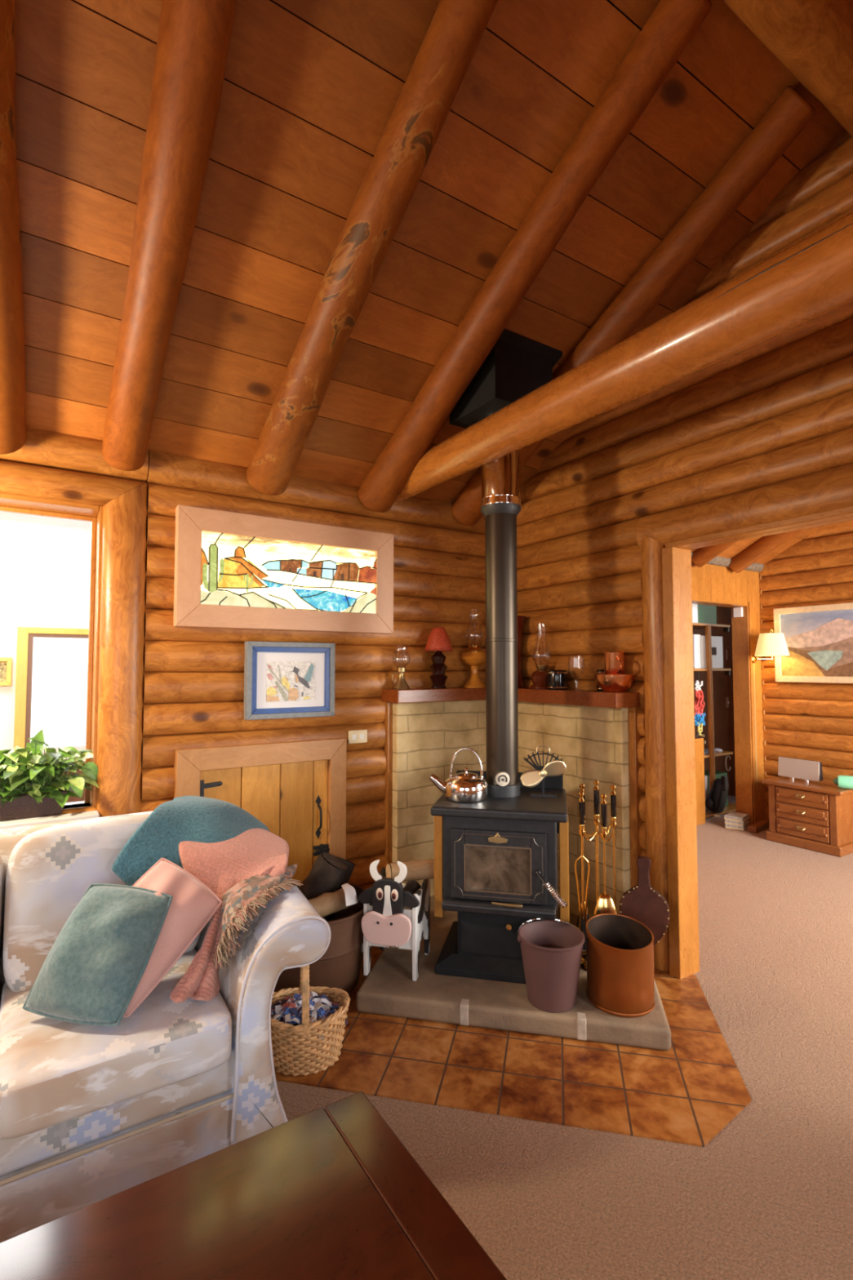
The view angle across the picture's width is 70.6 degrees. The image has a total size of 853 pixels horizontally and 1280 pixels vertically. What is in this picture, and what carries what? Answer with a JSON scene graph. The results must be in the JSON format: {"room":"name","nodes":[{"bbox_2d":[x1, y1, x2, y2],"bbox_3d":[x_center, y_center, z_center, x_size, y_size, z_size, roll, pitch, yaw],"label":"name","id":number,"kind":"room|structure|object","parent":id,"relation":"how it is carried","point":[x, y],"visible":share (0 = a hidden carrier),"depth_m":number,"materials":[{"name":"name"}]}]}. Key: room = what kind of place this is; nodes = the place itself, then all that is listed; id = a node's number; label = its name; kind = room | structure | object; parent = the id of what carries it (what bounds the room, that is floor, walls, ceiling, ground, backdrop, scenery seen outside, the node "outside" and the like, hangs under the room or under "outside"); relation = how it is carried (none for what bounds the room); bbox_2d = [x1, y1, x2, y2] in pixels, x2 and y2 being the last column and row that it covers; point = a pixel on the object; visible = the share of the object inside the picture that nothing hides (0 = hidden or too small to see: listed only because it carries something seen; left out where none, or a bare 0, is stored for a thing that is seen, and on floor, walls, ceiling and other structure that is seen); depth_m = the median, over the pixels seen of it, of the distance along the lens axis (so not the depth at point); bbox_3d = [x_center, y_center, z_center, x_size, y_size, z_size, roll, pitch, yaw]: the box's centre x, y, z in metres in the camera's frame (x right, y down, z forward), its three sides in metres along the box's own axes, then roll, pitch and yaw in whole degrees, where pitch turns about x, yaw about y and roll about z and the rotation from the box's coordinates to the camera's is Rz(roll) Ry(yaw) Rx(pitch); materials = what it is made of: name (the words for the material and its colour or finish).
{"room":"log cabin living room","nodes":[
{"label":"log cabin living room","id":0,"kind":"room"},
{"bbox_2d":[0,511,91,761],"bbox_3d":[-2.413,0.200,4.348,5.000,2.900,0.100,2,-3,-33],"label":"wall","id":1,"kind":"structure","parent":0,"point":[45,562],"depth_m":4.15,"materials":[{"name":"white"}]},
{"bbox_2d":[0,657,12,685],"bbox_3d":[-2.883,0.208,3.970,0.245,0.190,0.025,2,-3,-33],"label":"framed picture","id":2,"kind":"object","parent":1,"relation":"attached to","point":[6,663],"visible":1,"depth_m":4.01},
{"bbox_2d":[0,661,6,681],"bbox_3d":[-2.885,0.209,3.973,0.205,0.150,0.006,2,-3,-33],"label":"print","id":3,"kind":"object","parent":2,"relation":"on","point":[2,664],"depth_m":4.01},
{"bbox_2d":[13,626,88,749],"bbox_3d":[-2.330,0.335,4.312,1.013,0.826,0.040,2,-3,-33],"label":"window","id":4,"kind":"structure","parent":1,"relation":"in","point":[51,695],"depth_m":4.15,"materials":[{"name":"brown"}]},
{"bbox_2d":[53,761,84,802],"bbox_3d":[-3.199,1.227,3.719,3.050,0.790,0.025,2,-3,-33],"label":"trim","id":5,"kind":"structure","parent":1,"relation":"attached to","point":[71,799],"depth_m":4.20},
{"bbox_2d":[0,426,766,889],"bbox_3d":[-0.122,0.321,3.713,7.769,2.600,0.260,2,-3,-33],"label":"wall","id":6,"kind":"structure","parent":0,"point":[193,686],"depth_m":3.36,"materials":[{"name":"wood"}]},
{"bbox_2d":[0,460,147,829],"bbox_3d":[-2.055,0.008,2.504,1.596,1.573,0.340,2,-3,-33],"label":"window","id":7,"kind":"structure","parent":6,"relation":"in","point":[116,508],"depth_m":2.77,"materials":[{"name":"brown"}]},
{"bbox_2d":[0,728,99,821],"bbox_3d":[-1.735,0.579,2.652,0.527,0.370,0.357,2,-3,-33],"label":"potted plant","id":8,"kind":"object","parent":7,"relation":"on","point":[28,788],"visible":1,"depth_m":2.61,"materials":[{"name":"green plant"}]},
{"bbox_2d":[173,737,346,883],"bbox_3d":[-0.839,1.067,3.125,0.889,1.056,0.101,2,-3,-33],"label":"door","id":9,"kind":"structure","parent":6,"relation":"in","point":[297,789],"depth_m":3.19,"materials":[{"name":"brown wood"}]},
{"bbox_2d":[173,504,393,634],"bbox_3d":[-0.713,-0.344,3.241,1.196,0.587,0.065,2,-3,-33],"label":"stained glass panel","id":10,"kind":"object","parent":6,"relation":"attached to","point":[233,570],"visible":1,"depth_m":3.17,"materials":[{"name":"multicoloured"}]},
{"bbox_2d":[243,640,335,719],"bbox_3d":[-0.721,0.212,3.209,0.485,0.400,0.054,2,-3,-33],"label":"framed picture","id":11,"kind":"object","parent":6,"relation":"attached to","point":[282,679],"visible":1,"depth_m":3.19,"materials":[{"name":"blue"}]},
{"bbox_2d":[348,729,367,743],"bbox_3d":[-0.390,0.550,3.426,0.118,0.073,0.010,2,-3,-33],"label":"switch plate","id":12,"kind":"object","parent":6,"relation":"attached to","point":[359,735],"visible":1,"depth_m":3.42,"materials":[{"name":"beige"}]},
{"bbox_2d":[395,211,852,502],"bbox_3d":[1.035,-0.997,1.707,0.207,0.214,4.516,2,-3,-33],"label":"tie beam","id":13,"kind":"structure","parent":6,"relation":"attached to","point":[811,278],"depth_m":1.93,"materials":[{"name":"brown"}]},
{"bbox_2d":[692,599,755,826],"bbox_3d":[2.392,0.662,5.249,1.375,2.060,0.164,2,-3,-33],"label":"door frame","id":14,"kind":"structure","parent":6,"relation":"in","point":[741,633],"depth_m":5.59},
{"bbox_2d":[733,607,742,617],"bbox_3d":[2.920,-0.260,5.644,0.025,0.090,0.080,2,-3,-33],"label":"thermostat","id":15,"kind":"object","parent":14,"relation":"attached to","point":[738,611],"visible":1,"depth_m":5.63,"materials":[{"name":"white"}]},
{"bbox_2d":[691,551,764,572],"bbox_3d":[1.936,-0.729,4.936,3.000,0.100,0.100,2,-3,-33],"label":"trim","id":16,"kind":"structure","parent":6,"relation":"attached to","point":[717,561],"depth_m":5.37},
{"bbox_2d":[760,573,768,821],"bbox_3d":[3.183,0.535,5.672,0.063,2.356,0.018,2,-3,-33],"label":"trim","id":17,"kind":"structure","parent":6,"relation":"attached to","point":[761,576],"depth_m":5.65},
{"bbox_2d":[751,628,789,790],"bbox_3d":[3.100,0.636,5.430,0.275,1.474,0.327,2,-3,-33],"label":"lamp","id":18,"kind":"object","parent":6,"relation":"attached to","point":[774,644],"visible":1,"depth_m":5.38,"materials":[{"name":"beige"}]},
{"bbox_2d":[14,0,845,564],"bbox_3d":[1.111,-2.036,1.843,8.000,2.372,4.984,2,-3,-33],"label":"ceiling","id":19,"kind":"structure","parent":0,"point":[312,89],"depth_m":2.18,"materials":[{"name":"wood"}]},
{"bbox_2d":[0,0,26,454],"bbox_3d":[-1.277,-1.431,1.686,0.262,1.264,2.168,2,-3,-33],"label":"rafter","id":20,"kind":"object","parent":19,"relation":"attached to","point":[12,354],"visible":1,"depth_m":1.94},
{"bbox_2d":[101,0,237,471],"bbox_3d":[-0.844,-1.429,1.957,0.193,1.232,2.146,2,-3,-33],"label":"rafter","id":21,"kind":"object","parent":19,"relation":"attached to","point":[193,36],"visible":1,"depth_m":1.90,"materials":[{"name":"wood"}]},
{"bbox_2d":[246,0,497,495],"bbox_3d":[-0.286,-1.394,2.327,0.218,1.217,2.143,2,-3,-33],"label":"rafter","id":22,"kind":"object","parent":19,"relation":"attached to","point":[455,33],"visible":1,"depth_m":2.14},
{"bbox_2d":[449,328,562,428],"bbox_3d":[0.372,-1.270,3.049,0.440,0.318,0.440,2,-3,-33],"label":"box","id":23,"kind":"object","parent":19,"relation":"hanging from","point":[517,365],"visible":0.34,"depth_m":2.88,"materials":[{"name":"metal"}]},
{"bbox_2d":[358,0,711,512],"bbox_3d":[0.251,-1.382,2.673,0.214,1.224,2.145,2,-3,-33],"label":"rafter","id":24,"kind":"object","parent":19,"relation":"attached to","point":[672,25],"visible":0.99,"depth_m":2.32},
{"bbox_2d":[451,85,816,525],"bbox_3d":[0.795,-1.368,3.020,0.202,1.211,2.140,2,-3,-33],"label":"rafter","id":25,"kind":"object","parent":19,"relation":"attached to","point":[790,113],"visible":0.67,"depth_m":2.51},
{"bbox_2d":[691,541,737,567],"bbox_3d":[3.202,-1.616,3.751,0.150,1.878,3.431,2,-3,-33],"label":"rafter","id":26,"kind":"object","parent":19,"relation":"attached to","point":[700,557],"visible":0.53,"depth_m":4.98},
{"bbox_2d":[728,528,804,573],"bbox_3d":[3.681,-1.602,4.059,0.150,1.878,3.431,2,-3,-33],"label":"rafter","id":27,"kind":"object","parent":19,"relation":"attached to","point":[764,545],"visible":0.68,"depth_m":5.19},
{"bbox_2d":[722,0,852,137],"bbox_3d":[-0.191,-2.044,1.002,4.600,0.255,0.250,2,-3,-33],"label":"ceiling beam","id":28,"kind":"structure","parent":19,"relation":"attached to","point":[813,39],"depth_m":1.90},
{"bbox_2d":[275,946,751,1146],"bbox_3d":[0.386,1.585,2.981,1.783,0.006,2.072,-1,-3,12],"label":"floor tile","id":29,"kind":"structure","parent":0,"point":[686,1093],"depth_m":2.14,"materials":[{"name":"tile"}]},
{"bbox_2d":[271,964,350,1076],"bbox_3d":[-0.455,1.344,2.244,0.334,0.411,0.270,0,-3,-4],"label":"wicker basket","id":30,"kind":"object","parent":29,"relation":"on","point":[311,1058],"depth_m":2.15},
{"bbox_2d":[273,883,364,997],"bbox_3d":[-0.511,1.390,2.782,0.512,0.366,0.512,2,-3,-33],"label":"tub","id":31,"kind":"object","parent":29,"relation":"on","point":[340,966],"visible":0.34,"depth_m":2.60,"materials":[{"name":"brown metal"}]},
{"bbox_2d":[298,852,346,900],"bbox_3d":[-0.529,1.197,2.852,0.303,0.366,0.159,0,-3,-7],"label":"log","id":32,"kind":"object","parent":31,"relation":"in","point":[323,877],"visible":0.44,"depth_m":2.80,"materials":[{"name":"brown wood"}]},
{"bbox_2d":[308,888,353,917],"bbox_3d":[-0.478,1.192,2.692,0.324,0.130,0.095,2,-3,-33],"label":"log","id":33,"kind":"object","parent":31,"relation":"in","point":[326,904],"visible":0.34,"depth_m":2.69,"materials":[{"name":"brown wood"}]},
{"bbox_2d":[341,883,358,906],"bbox_3d":[-0.350,1.143,2.709,0.064,0.070,0.092,2,-3,-33],"label":"paper scrap","id":34,"kind":"object","parent":33,"relation":"on","point":[350,895],"visible":1,"depth_m":2.69,"materials":[{"name":"white"}]},
{"bbox_2d":[322,855,355,920],"bbox_3d":[-0.473,1.245,2.920,0.279,0.375,0.126,2,-3,-40],"label":"log","id":35,"kind":"object","parent":31,"relation":"in","point":[350,866],"visible":0.27,"depth_m":2.93,"materials":[{"name":"brown wood"}]},
{"bbox_2d":[355,896,671,1050],"bbox_3d":[0.482,1.549,3.183,1.249,0.084,1.624,-1,-3,12],"label":"hearth slab","id":36,"kind":"object","parent":29,"relation":"on","point":[389,988],"visible":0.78,"depth_m":2.47,"materials":[{"name":"stone"}]},
{"bbox_2d":[357,859,430,981],"bbox_3d":[-0.142,1.232,2.770,0.285,0.512,0.357,-1,-3,12],"label":"cow figurine","id":37,"kind":"object","parent":36,"relation":"on","point":[385,922],"visible":0.98,"depth_m":2.63,"materials":[{"name":"white paint"}]},
{"bbox_2d":[386,858,434,881],"bbox_3d":[-0.065,1.071,2.795,0.238,0.092,0.090,1,-3,-23],"label":"log","id":38,"kind":"object","parent":37,"relation":"in","point":[421,869],"visible":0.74,"depth_m":2.77,"materials":[{"name":"brown wood"}]},
{"bbox_2d":[403,880,421,909],"bbox_3d":[-0.084,1.181,2.784,0.083,0.093,0.178,-1,-3,15],"label":"log","id":39,"kind":"object","parent":37,"relation":"in","point":[412,886],"visible":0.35,"depth_m":2.81,"materials":[{"name":"brown wood"}]},
{"bbox_2d":[431,769,569,983],"bbox_3d":[0.360,1.087,2.846,0.604,0.810,0.660,-1,-3,12],"label":"wood stove","id":40,"kind":"object","parent":36,"relation":"on","point":[495,859],"visible":0.94,"depth_m":2.65,"materials":[{"name":"metal"}]},
{"bbox_2d":[429,747,488,802],"bbox_3d":[0.166,0.629,2.842,0.257,0.240,0.206,1,-3,-27],"label":"kettle","id":41,"kind":"object","parent":40,"relation":"on","point":[462,787],"visible":1,"depth_m":2.79,"materials":[{"name":"metal"}]},
{"bbox_2d":[480,412,521,797],"bbox_3d":[0.372,-0.199,3.000,0.203,1.908,0.203,0,-3,1],"label":"stovepipe","id":42,"kind":"object","parent":40,"relation":"on","point":[500,501],"visible":0.94,"depth_m":2.93,"materials":[{"name":"grey"}]},
{"bbox_2d":[520,745,566,797],"bbox_3d":[0.563,0.631,2.905,0.219,0.242,0.082,-1,-3,12],"label":"fan","id":43,"kind":"object","parent":40,"relation":"on","point":[530,778],"visible":1,"depth_m":2.89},
{"bbox_2d":[382,700,644,918],"bbox_3d":[0.428,0.975,3.318,0.900,1.244,1.150,2,-3,-33],"label":"wall","id":44,"kind":"structure","parent":36,"relation":"on","point":[600,744],"depth_m":3.49,"materials":[{"name":"brick"}]},
{"bbox_2d":[379,687,641,707],"bbox_3d":[0.422,0.316,3.336,0.925,0.075,1.165,2,-3,-33],"label":"mantel shelf","id":45,"kind":"object","parent":44,"relation":"on","point":[571,697],"visible":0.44,"depth_m":3.41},
{"bbox_2d":[391,647,410,688],"bbox_3d":[-0.147,0.160,3.526,0.106,0.255,0.106,0,-3,6],"label":"oil lamp","id":46,"kind":"object","parent":45,"relation":"on","point":[401,683],"visible":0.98,"depth_m":3.50,"materials":[{"name":"gold metal"}]},
{"bbox_2d":[424,626,453,688],"bbox_3d":[0.074,0.109,3.671,0.176,0.370,0.174,2,-3,-33],"label":"table lamp","id":47,"kind":"object","parent":45,"relation":"on","point":[438,640],"visible":1,"depth_m":3.63,"materials":[{"name":"red"}]},
{"bbox_2d":[460,620,485,688],"bbox_3d":[0.304,0.054,3.822,0.176,0.492,0.176,2,-3,-33],"label":"oil lamp","id":48,"kind":"object","parent":45,"relation":"on","point":[474,657],"visible":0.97,"depth_m":3.77,"materials":[{"name":"orange glass"}]},
{"bbox_2d":[517,615,525,688],"bbox_3d":[0.544,0.075,3.780,0.160,0.446,0.160,2,-3,-33],"label":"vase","id":49,"kind":"object","parent":45,"relation":"on","point":[521,619],"visible":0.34,"depth_m":3.74,"materials":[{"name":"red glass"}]},
{"bbox_2d":[529,636,551,688],"bbox_3d":[0.684,0.097,3.571,0.144,0.385,0.144,2,-3,-33],"label":"oil lamp","id":50,"kind":"object","parent":45,"relation":"on","point":[539,677],"visible":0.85,"depth_m":3.52,"materials":[{"name":"brown"}]},
{"bbox_2d":[546,670,568,689],"bbox_3d":[0.750,0.228,3.453,0.120,0.112,0.120,2,-3,-33],"label":"canister","id":51,"kind":"object","parent":45,"relation":"on","point":[556,679],"visible":0.99,"depth_m":3.40,"materials":[{"name":"black"}]},
{"bbox_2d":[595,669,604,691],"bbox_3d":[0.962,0.217,3.245,0.094,0.115,0.094,2,-3,-33],"label":"canister","id":52,"kind":"object","parent":45,"relation":"on","point":[598,688],"visible":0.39,"depth_m":3.22,"materials":[{"name":"black"}]},
{"bbox_2d":[594,673,635,692],"bbox_3d":[0.976,0.223,3.122,0.208,0.092,0.208,2,-3,-33],"label":"copper bowl","id":53,"kind":"object","parent":45,"relation":"on","point":[607,682],"visible":0.98,"depth_m":3.05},
{"bbox_2d":[604,651,625,674],"bbox_3d":[0.984,0.158,3.111,0.107,0.200,0.140,2,-3,-33],"label":"copper mug","id":54,"kind":"object","parent":53,"relation":"in","point":[614,661],"visible":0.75,"depth_m":3.08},
{"bbox_2d":[517,918,585,1013],"bbox_3d":[0.512,1.337,2.475,0.272,0.276,0.272,-1,-3,12],"label":"bucket","id":55,"kind":"object","parent":36,"relation":"on","point":[552,950],"visible":0.98,"depth_m":2.39,"materials":[{"name":"purple plastic"}]},
{"bbox_2d":[580,779,613,969],"bbox_3d":[0.795,1.072,2.799,0.210,0.836,0.210,-1,-3,12],"label":"stand","id":56,"kind":"object","parent":36,"relation":"on","point":[597,821],"visible":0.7,"depth_m":2.80,"materials":[{"name":"gold metal"}]},
{"bbox_2d":[574,791,590,962],"bbox_3d":[0.713,1.078,2.753,0.070,0.763,0.032,-1,-3,12],"label":"tongs","id":57,"kind":"object","parent":56,"relation":"hanging from","point":[581,801],"visible":0.84,"depth_m":2.75,"materials":[{"name":"black"}]},
{"bbox_2d":[576,783,589,950],"bbox_3d":[0.746,1.075,2.866,0.080,0.776,0.040,-1,-3,12],"label":"brush","id":58,"kind":"object","parent":56,"relation":"hanging from","point":[583,927],"visible":0.4,"depth_m":2.85,"materials":[{"name":"black"}]},
{"bbox_2d":[594,793,617,915],"bbox_3d":[0.807,1.018,2.726,0.104,0.636,0.050,-1,-3,12],"label":"shovel","id":59,"kind":"object","parent":56,"relation":"hanging from","point":[605,904],"visible":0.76,"depth_m":2.73,"materials":[{"name":"black"}]},
{"bbox_2d":[609,784,617,908],"bbox_3d":[0.894,1.070,2.809,0.066,0.781,0.032,-1,-3,12],"label":"poker","id":60,"kind":"object","parent":56,"relation":"hanging from","point":[613,794],"visible":0.77,"depth_m":2.81,"materials":[{"name":"black"}]},
{"bbox_2d":[586,913,655,1017],"bbox_3d":[0.794,1.327,2.475,0.269,0.297,0.269,-1,-3,12],"label":"bin","id":61,"kind":"object","parent":36,"relation":"on","point":[620,977],"visible":1,"depth_m":2.38,"materials":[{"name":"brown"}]},
{"bbox_2d":[619,856,670,945],"bbox_3d":[1.004,1.256,2.776,0.216,0.495,0.189,-1,-3,21],"label":"bellows","id":62,"kind":"object","parent":36,"relation":"on","point":[642,903],"visible":0.7,"depth_m":2.75,"materials":[{"name":"leather"}]},
{"bbox_2d":[271,795,852,1279],"bbox_3d":[1.315,1.587,2.284,8.900,0.060,5.600,2,-3,-33],"label":"floor","id":63,"kind":"structure","parent":0,"point":[770,1197],"depth_m":1.84,"materials":[{"name":"carpet"}]},
{"bbox_2d":[0,810,330,1242],"bbox_3d":[-1.488,1.063,1.672,2.350,0.929,1.030,2,-3,-33],"label":"sofa","id":64,"kind":"object","parent":63,"relation":"on","point":[90,1114],"visible":0.7,"depth_m":1.65,"materials":[{"name":"fabric"}]},
{"bbox_2d":[0,854,4,955],"bbox_3d":[-1.587,0.874,1.786,0.537,0.541,0.392,2,-3,-33],"label":"cushion","id":65,"kind":"object","parent":64,"relation":"on","point":[2,856],"depth_m":1.95,"materials":[{"name":"fabric"}]},
{"bbox_2d":[22,883,173,1026],"bbox_3d":[-0.938,0.884,1.729,0.313,0.292,0.250,0,-3,9],"label":"throw pillow","id":66,"kind":"object","parent":64,"relation":"on","point":[91,975],"visible":1,"depth_m":1.66,"materials":[{"name":"teal fabric"}]},
{"bbox_2d":[2,813,200,991],"bbox_3d":[-1.109,0.888,2.094,0.585,0.541,0.392,2,-3,-33],"label":"cushion","id":67,"kind":"object","parent":64,"relation":"on","point":[46,872],"depth_m":1.92,"materials":[{"name":"fabric"}]},
{"bbox_2d":[0,947,231,1139],"bbox_3d":[-0.949,1.125,1.815,0.565,0.150,0.690,2,-3,-33],"label":"seat cushion","id":68,"kind":"object","parent":64,"relation":"on","point":[53,1072],"depth_m":1.56,"materials":[{"name":"fabric"}]},
{"bbox_2d":[123,857,222,1017],"bbox_3d":[-0.850,0.881,1.823,0.228,0.348,0.392,-2,-3,31],"label":"throw pillow","id":69,"kind":"object","parent":64,"relation":"on","point":[193,904],"visible":0.54,"depth_m":1.84,"materials":[{"name":"pink fabric"}]},
{"bbox_2d":[111,795,269,919],"bbox_3d":[-0.835,0.789,2.322,0.437,0.369,0.696,0,-3,-3],"label":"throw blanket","id":70,"kind":"object","parent":64,"relation":"on","point":[197,819],"visible":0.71,"depth_m":2.15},
{"bbox_2d":[169,827,288,1003],"bbox_3d":[-0.673,0.880,2.135,0.435,0.417,0.831,1,-3,-23],"label":"throw blanket","id":71,"kind":"object","parent":64,"relation":"on","point":[220,866],"visible":0.66,"depth_m":2.07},
{"bbox_2d":[213,863,302,968],"bbox_3d":[-0.554,0.902,2.029,0.224,0.191,0.549,-1,-3,18],"label":"throw blanket","id":72,"kind":"object","parent":64,"relation":"on","point":[244,899],"visible":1,"depth_m":1.90,"materials":[{"name":"beige fabric"}]},
{"bbox_2d":[0,1091,506,1279],"bbox_3d":[-0.496,1.264,0.764,1.295,0.445,0.745,2,-3,-33],"label":"coffee table","id":73,"kind":"object","parent":63,"relation":"on","point":[331,1192],"visible":1,"depth_m":1.09,"materials":[{"name":"wood"}]},
{"bbox_2d":[692,622,736,817],"bbox_3d":[2.722,0.784,6.112,1.070,1.894,0.440,2,-3,-33],"label":"closet shelves","id":74,"kind":"object","parent":63,"relation":"on","point":[731,806],"depth_m":6.01,"materials":[{"name":"black"}]},
{"bbox_2d":[693,634,701,668],"bbox_3d":[2.677,0.116,6.066,0.106,0.338,0.120,2,-3,-33],"label":"paper stack","id":75,"kind":"object","parent":74,"relation":"on","point":[696,637],"visible":0.49,"depth_m":6.01,"materials":[{"name":"white"}]},
{"bbox_2d":[694,673,706,743],"bbox_3d":[2.622,0.660,5.793,0.221,0.682,0.062,2,-3,-33],"label":"bunch","id":76,"kind":"object","parent":74,"relation":"hanging from","point":[699,692],"visible":0.91,"depth_m":5.78,"materials":[{"name":"multicoloured"}]},
{"bbox_2d":[692,604,716,624],"bbox_3d":[2.765,-0.284,6.187,0.424,0.248,0.203,2,-3,-33],"label":"storage box","id":77,"kind":"object","parent":74,"relation":"on","point":[706,614],"visible":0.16,"depth_m":6.10,"materials":[{"name":"green"}]},
{"bbox_2d":[705,788,714,810],"bbox_3d":[2.836,1.558,5.930,0.228,0.212,0.086,2,-3,-33],"label":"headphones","id":78,"kind":"object","parent":74,"relation":"on","point":[709,803],"visible":0.51,"depth_m":5.87,"materials":[{"name":"black"}]},
{"bbox_2d":[705,798,714,810],"bbox_3d":[2.764,1.602,5.882,0.058,0.120,0.086,2,-3,-33],"label":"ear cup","id":79,"kind":"object","parent":78,"relation":"on","point":[709,804],"depth_m":5.86,"materials":[{"name":"black"}]},
{"bbox_2d":[700,635,723,668],"bbox_3d":[2.880,0.127,6.219,0.374,0.330,0.163,2,-3,-33],"label":"binder","id":80,"kind":"object","parent":74,"relation":"on","point":[717,642],"visible":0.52,"depth_m":6.17,"materials":[{"name":"plastic"}]},
{"bbox_2d":[704,769,728,810],"bbox_3d":[2.887,1.534,6.183,0.388,0.343,0.203,2,-3,-33],"label":"storage box","id":81,"kind":"object","parent":74,"relation":"on","point":[717,774],"visible":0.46,"depth_m":6.06,"materials":[{"name":"green"}]},
{"bbox_2d":[711,775,728,813],"bbox_3d":[2.874,1.514,5.915,0.187,0.362,0.133,2,-3,-33],"label":"bag","id":82,"kind":"object","parent":74,"relation":"on","point":[720,786],"visible":0.98,"depth_m":5.87,"materials":[{"name":"black"}]},
{"bbox_2d":[725,825,748,830],"bbox_3d":[2.827,1.696,5.483,0.150,0.011,0.200,-2,-3,39],"label":"magazine","id":83,"kind":"object","parent":63,"relation":"on","point":[748,825],"visible":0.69,"depth_m":5.41,"materials":[{"name":"beige paper"}]},
{"bbox_2d":[724,823,748,829],"bbox_3d":[2.827,1.683,5.483,0.150,0.011,0.200,-2,-3,41],"label":"magazine","id":84,"kind":"object","parent":83,"relation":"on","point":[748,824],"visible":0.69,"depth_m":5.41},
{"bbox_2d":[725,822,748,827],"bbox_3d":[2.827,1.671,5.484,0.150,0.011,0.200,-2,-3,40],"label":"magazine","id":85,"kind":"object","parent":84,"relation":"on","point":[744,825],"visible":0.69,"depth_m":5.41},
{"bbox_2d":[724,821,749,826],"bbox_3d":[2.827,1.658,5.484,0.150,0.011,0.200,-2,-4,43],"label":"magazine","id":86,"kind":"object","parent":85,"relation":"on","point":[748,821],"visible":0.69,"depth_m":5.41,"materials":[{"name":"beige paper"}]},
{"bbox_2d":[724,819,748,824],"bbox_3d":[2.827,1.646,5.485,0.150,0.011,0.200,-2,-3,41],"label":"magazine","id":87,"kind":"object","parent":86,"relation":"on","point":[748,820],"visible":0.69,"depth_m":5.41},
{"bbox_2d":[724,818,748,823],"bbox_3d":[2.827,1.633,5.486,0.150,0.011,0.200,-2,-3,39],"label":"magazine","id":88,"kind":"object","parent":87,"relation":"on","point":[743,822],"visible":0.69,"depth_m":5.41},
{"bbox_2d":[724,817,749,822],"bbox_3d":[2.827,1.621,5.486,0.200,0.011,0.150,3,-4,-44],"label":"magazine","id":89,"kind":"object","parent":88,"relation":"on","point":[748,817],"visible":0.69,"depth_m":5.42,"materials":[{"name":"beige paper"}]},
{"bbox_2d":[724,815,749,820],"bbox_3d":[2.827,1.609,5.487,0.200,0.011,0.150,3,-4,-45],"label":"magazine","id":90,"kind":"object","parent":89,"relation":"on","point":[748,815],"visible":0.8,"depth_m":5.42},
{"bbox_2d":[724,811,749,818],"bbox_3d":[2.827,1.596,5.487,0.150,0.011,0.200,-2,-4,43],"label":"magazine","id":91,"kind":"object","parent":90,"relation":"on","point":[734,815],"visible":1,"depth_m":5.47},
{"bbox_2d":[748,820,769,833],"bbox_3d":[2.983,1.674,5.402,0.315,0.050,0.070,2,-4,-41],"label":"wood block","id":92,"kind":"object","parent":63,"relation":"on","point":[757,827],"visible":0.94,"depth_m":5.35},
{"bbox_2d":[761,776,852,857],"bbox_3d":[3.220,1.430,4.983,0.553,0.500,0.605,2,-3,-33],"label":"dresser","id":93,"kind":"object","parent":63,"relation":"on","point":[812,815],"visible":0.98,"depth_m":4.80,"materials":[{"name":"brown wood"}]},
{"bbox_2d":[777,756,823,782],"bbox_3d":[3.153,1.094,5.081,0.075,0.180,0.336,1,-3,-29],"label":"speaker","id":94,"kind":"object","parent":93,"relation":"on","point":[807,771],"visible":1,"depth_m":5.05},
{"bbox_2d":[833,774,852,789],"bbox_3d":[3.322,1.115,4.713,0.230,0.104,0.104,-2,-3,33],"label":"speaker","id":95,"kind":"object","parent":93,"relation":"on","point":[842,781],"visible":1,"depth_m":4.70},
{"bbox_2d":[516,129,852,856],"bbox_3d":[1.742,-0.278,2.169,0.110,3.658,4.600,2,-3,-33],"label":"wall","id":96,"kind":"structure","parent":0,"point":[780,409],"depth_m":2.97,"materials":[{"name":"wood"}]},
{"bbox_2d":[636,465,852,979],"bbox_3d":[1.695,0.437,2.171,0.165,2.226,2.110,2,-3,-33],"label":"door frame","id":97,"kind":"structure","parent":96,"relation":"in","point":[666,540],"depth_m":2.87,"materials":[{"name":"wood"}]},
{"bbox_2d":[694,737,705,825],"bbox_3d":[2.327,1.307,5.467,0.634,0.791,0.025,2,-3,-33],"label":"wall","id":98,"kind":"structure","parent":0,"point":[699,742],"depth_m":5.59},
{"bbox_2d":[693,605,729,795],"bbox_3d":[2.446,0.490,6.305,2.500,2.500,0.080,2,-3,-33],"label":"wall","id":99,"kind":"structure","parent":0,"point":[720,691],"depth_m":6.79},
{"bbox_2d":[725,697,728,707],"bbox_3d":[3.446,0.713,6.882,0.070,0.116,0.016,2,-3,-33],"label":"switch plate","id":100,"kind":"object","parent":99,"relation":"attached to","point":[726,698],"visible":1,"depth_m":6.87,"materials":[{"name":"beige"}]},
{"bbox_2d":[724,755,731,771],"bbox_3d":[3.423,1.398,6.832,0.132,0.177,0.020,2,-3,-33],"label":"coiled cable","id":101,"kind":"object","parent":99,"relation":"hanging from","point":[726,758],"visible":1,"depth_m":6.81,"materials":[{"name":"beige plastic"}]},
{"bbox_2d":[725,607,735,795],"bbox_3d":[3.682,0.504,6.620,0.080,2.500,0.730,2,-3,-33],"label":"wall","id":102,"kind":"structure","parent":0,"point":[728,610],"depth_m":6.87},
{"bbox_2d":[759,520,852,822],"bbox_3d":[4.362,-0.167,3.974,0.176,3.605,4.200,2,-3,-33],"label":"wall","id":103,"kind":"structure","parent":0,"point":[806,721],"depth_m":5.33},
{"bbox_2d":[773,602,852,683],"bbox_3d":[3.487,0.030,5.153,0.030,0.675,0.980,2,-3,-33],"label":"landscape painting","id":104,"kind":"object","parent":103,"relation":"attached to","point":[819,638],"visible":0.9,"depth_m":5.26,"materials":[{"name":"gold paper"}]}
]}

